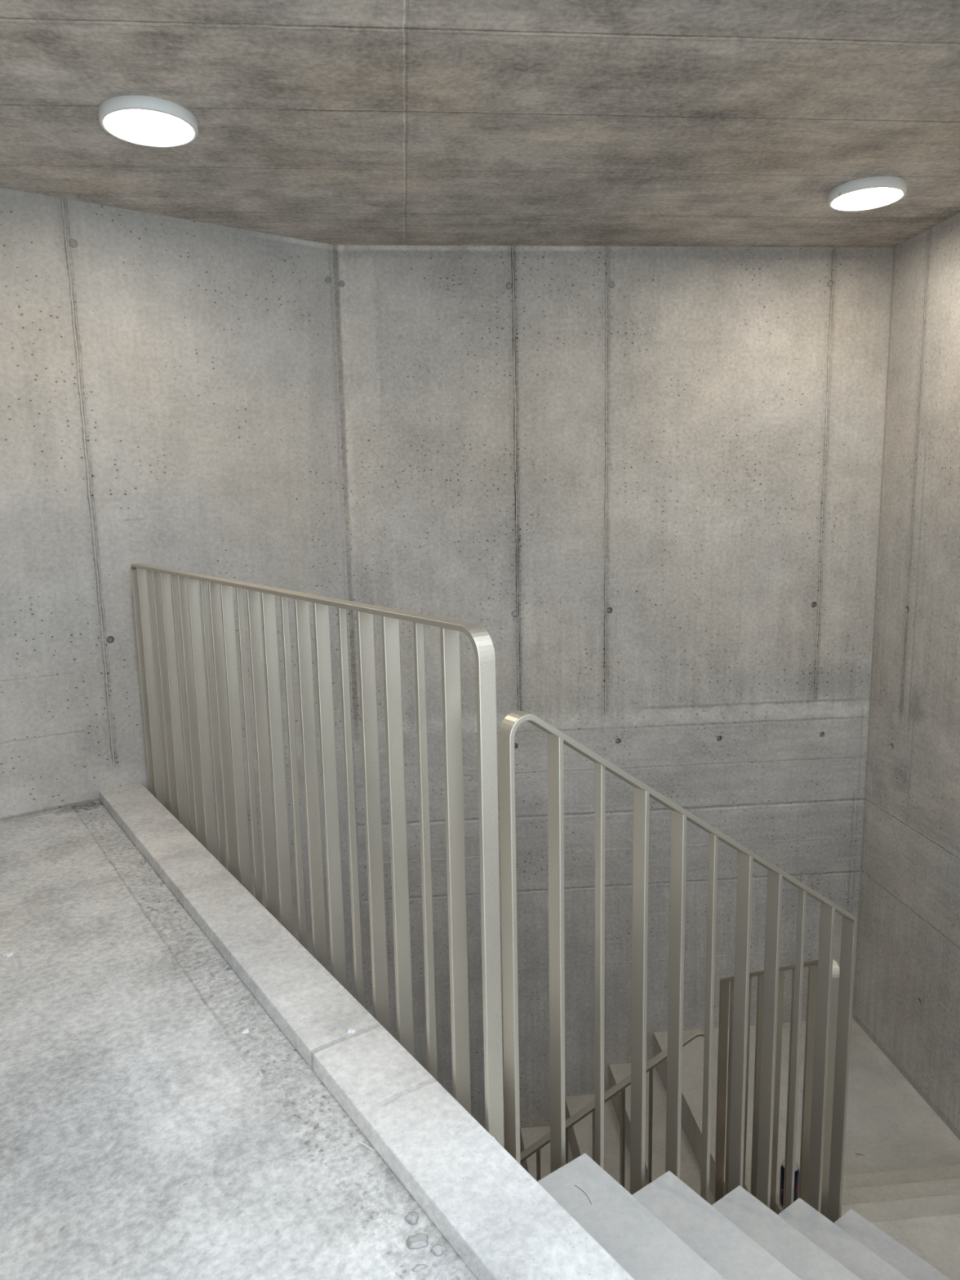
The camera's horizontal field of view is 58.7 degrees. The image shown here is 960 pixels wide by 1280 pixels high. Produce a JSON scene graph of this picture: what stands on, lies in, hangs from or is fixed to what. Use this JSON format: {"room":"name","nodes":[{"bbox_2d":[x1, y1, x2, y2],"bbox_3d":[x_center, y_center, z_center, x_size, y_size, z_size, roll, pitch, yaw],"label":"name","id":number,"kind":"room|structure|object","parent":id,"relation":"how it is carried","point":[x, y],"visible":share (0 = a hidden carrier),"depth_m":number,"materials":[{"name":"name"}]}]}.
{"room":"concrete stairwell","nodes":[
{"label":"concrete stairwell","id":0,"kind":"room"},
{"bbox_2d":[0,187,366,1009],"bbox_3d":[-3.742,1.298,2.351,7.500,5.605,0.201,-8,11,-35],"label":"wall","id":1,"kind":"structure","parent":0,"point":[169,386],"depth_m":3.61,"materials":[{"name":"concrete"}]},
{"bbox_2d":[0,800,478,1279],"bbox_3d":[-1.892,1.821,-2.378,7.830,0.320,9.890,-7,11,-34],"label":"floor","id":2,"kind":"structure","parent":0,"point":[144,1135],"depth_m":1.76,"materials":[{"name":"grey concrete"}]},
{"bbox_2d":[1,952,13,956],"bbox_3d":[-1.328,0.883,2.398,0.034,0.005,0.023,-1,9,4],"label":"flake","id":3,"kind":"object","parent":2,"relation":"on","point":[6,954],"visible":1,"depth_m":2.40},
{"bbox_2d":[139,857,146,865],"bbox_3d":[-1.186,0.777,2.998,0.020,0.018,0.030,-2,9,-8],"label":"lump","id":4,"kind":"object","parent":2,"relation":"on","point":[142,860],"visible":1,"depth_m":2.99,"materials":[{"name":"grey concrete"}]},
{"bbox_2d":[240,1028,248,1033],"bbox_3d":[-0.557,0.927,2.023,0.019,0.005,0.016,-5,10,-20],"label":"flake","id":5,"kind":"object","parent":2,"relation":"on","point":[246,1030],"visible":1,"depth_m":2.02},
{"bbox_2d":[356,1139,372,1151],"bbox_3d":[-0.223,0.980,1.655,0.039,0.004,0.005,6,11,37],"label":"wood splinter","id":6,"kind":"object","parent":2,"relation":"on","point":[357,1140],"visible":1,"depth_m":1.65,"materials":[{"name":"beige wood"}]},
{"bbox_2d":[98,782,634,1279],"bbox_3d":[-0.422,0.891,2.098,0.173,0.046,3.970,-7,11,-34],"label":"kerb","id":7,"kind":"object","parent":2,"relation":"on","point":[500,1221],"visible":1,"depth_m":1.76,"materials":[{"name":"grey concrete"}]},
{"bbox_2d":[130,563,504,1148],"bbox_3d":[-0.714,0.452,2.642,0.058,1.262,2.546,-7,11,-34],"label":"railing","id":8,"kind":"object","parent":7,"relation":"attached to","point":[153,588],"visible":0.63,"depth_m":2.19,"materials":[{"name":"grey metal"}]},
{"bbox_2d":[346,1027,355,1033],"bbox_3d":[-0.293,0.888,1.940,0.021,0.004,0.019,2,10,21],"label":"flake","id":9,"kind":"object","parent":7,"relation":"on","point":[350,1030],"visible":1,"depth_m":1.94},
{"bbox_2d":[369,1211,378,1219],"bbox_3d":[-0.185,1.004,1.490,0.015,0.007,0.013,1,9,12],"label":"lump","id":10,"kind":"object","parent":2,"relation":"on","point":[374,1215],"visible":1,"depth_m":1.49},
{"bbox_2d":[404,1211,418,1225],"bbox_3d":[-0.117,1.001,1.481,0.022,0.012,0.022,4,11,32],"label":"lump","id":11,"kind":"object","parent":2,"relation":"on","point":[411,1218],"visible":1,"depth_m":1.48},
{"bbox_2d":[405,1232,428,1249],"bbox_3d":[-0.105,1.009,1.433,0.038,0.011,0.023,-3,9,-12],"label":"lump","id":12,"kind":"object","parent":2,"relation":"on","point":[419,1241],"visible":1,"depth_m":1.43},
{"bbox_2d":[413,1264,426,1271],"bbox_3d":[-0.098,1.019,1.387,0.024,0.006,0.011,-4,10,-18],"label":"lump","id":13,"kind":"object","parent":2,"relation":"on","point":[419,1267],"visible":1,"depth_m":1.38,"materials":[{"name":"grey concrete"}]},
{"bbox_2d":[430,1244,447,1256],"bbox_3d":[-0.069,1.010,1.416,0.029,0.013,0.016,-2,9,-6],"label":"lump","id":14,"kind":"object","parent":2,"relation":"on","point":[437,1249],"visible":1,"depth_m":1.41,"materials":[{"name":"grey concrete"}]},
{"bbox_2d":[0,0,959,247],"bbox_3d":[-0.060,-1.788,2.605,5.319,0.300,2.997,-7,11,-33],"label":"ceiling","id":15,"kind":"structure","parent":0,"point":[465,122],"depth_m":2.68,"materials":[{"name":"concrete"}]},
{"bbox_2d":[97,95,198,147],"bbox_3d":[-1.026,-1.605,2.647,0.288,0.036,0.288,-2,9,-5],"label":"ceiling light","id":16,"kind":"object","parent":15,"relation":"in","point":[141,120],"visible":1,"depth_m":2.60,"materials":[{"name":"white plastic"}]},
{"bbox_2d":[104,109,193,145],"bbox_3d":[-1.026,-1.591,2.649,0.257,0.008,0.257,-2,9,-5],"label":"diffuser","id":17,"kind":"object","parent":16,"relation":"attached to","point":[137,126],"depth_m":2.63,"materials":[{"name":"white plastic"}]},
{"bbox_2d":[827,175,906,211],"bbox_3d":[1.539,-1.773,3.398,0.290,0.044,0.286,-5,10,-25],"label":"ceiling light","id":18,"kind":"object","parent":15,"relation":"attached to","point":[873,192],"visible":1,"depth_m":3.35,"materials":[{"name":"white plastic"}]},
{"bbox_2d":[831,187,902,209],"bbox_3d":[1.541,-1.759,3.401,0.255,0.008,0.255,-5,10,-25],"label":"diffuser","id":19,"kind":"object","parent":18,"relation":"attached to","point":[842,198],"depth_m":3.38,"materials":[{"name":"white plastic"}]},
{"bbox_2d":[332,244,893,1152],"bbox_3d":[0.671,0.846,4.622,3.236,5.605,0.200,-2,9,-5],"label":"wall","id":20,"kind":"structure","parent":0,"point":[651,476],"depth_m":4.34,"materials":[{"name":"concrete"}]},
{"bbox_2d":[653,1017,959,1196],"bbox_3d":[1.602,2.391,4.197,1.155,0.250,1.277,-2,9,-5],"label":"floor","id":21,"kind":"structure","parent":0,"point":[890,1126],"depth_m":4.12,"materials":[{"name":"grey concrete"}]},
{"bbox_2d":[537,1153,959,1279],"bbox_3d":[1.347,1.849,2.324,2.775,1.730,2.084,-7,11,-34],"label":"flight","id":22,"kind":"object","parent":21,"relation":"on","point":[901,1224],"visible":0.89,"depth_m":1.95,"materials":[{"name":"grey concrete"}]},
{"bbox_2d":[497,711,857,1222],"bbox_3d":[0.556,1.038,2.066,1.191,1.941,0.058,-7,11,-34],"label":"railing","id":23,"kind":"object","parent":22,"relation":"on","point":[556,739],"visible":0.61,"depth_m":1.96,"materials":[{"name":"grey metal"}]},
{"bbox_2d":[714,958,839,1217],"bbox_3d":[1.062,1.784,3.140,0.057,1.753,0.878,-2,9,-5],"label":"railing","id":24,"kind":"object","parent":22,"relation":"attached to","point":[812,966],"visible":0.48,"depth_m":3.05,"materials":[{"name":"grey metal"}]},
{"bbox_2d":[852,212,959,1140],"bbox_3d":[2.328,1.052,3.122,0.200,5.605,3.107,-2,9,-5],"label":"wall","id":25,"kind":"structure","parent":0,"point":[906,999],"depth_m":4.13,"materials":[{"name":"concrete"}]},
{"bbox_3d":[-0.580,4.138,2.256,5.945,0.200,5.256,-2,9,-5],"label":"floor","id":26,"kind":"structure","parent":0,"visible":0},
{"bbox_2d":[520,1061,714,1204],"bbox_3d":[0.279,3.066,4.280,1.512,1.205,1.091,-2,9,-5],"label":"flight","id":27,"kind":"object","parent":26,"relation":"on","point":[580,1134],"visible":0.18,"depth_m":4.45,"materials":[{"name":"grey concrete"}]},
{"bbox_2d":[520,1028,704,1187],"bbox_3d":[0.431,2.546,3.624,1.062,1.876,0.065,-2,9,-5],"label":"railing","id":28,"kind":"object","parent":27,"relation":"attached to","point":[620,1086],"visible":0.41,"depth_m":3.52,"materials":[{"name":"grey metal"}]}
]}

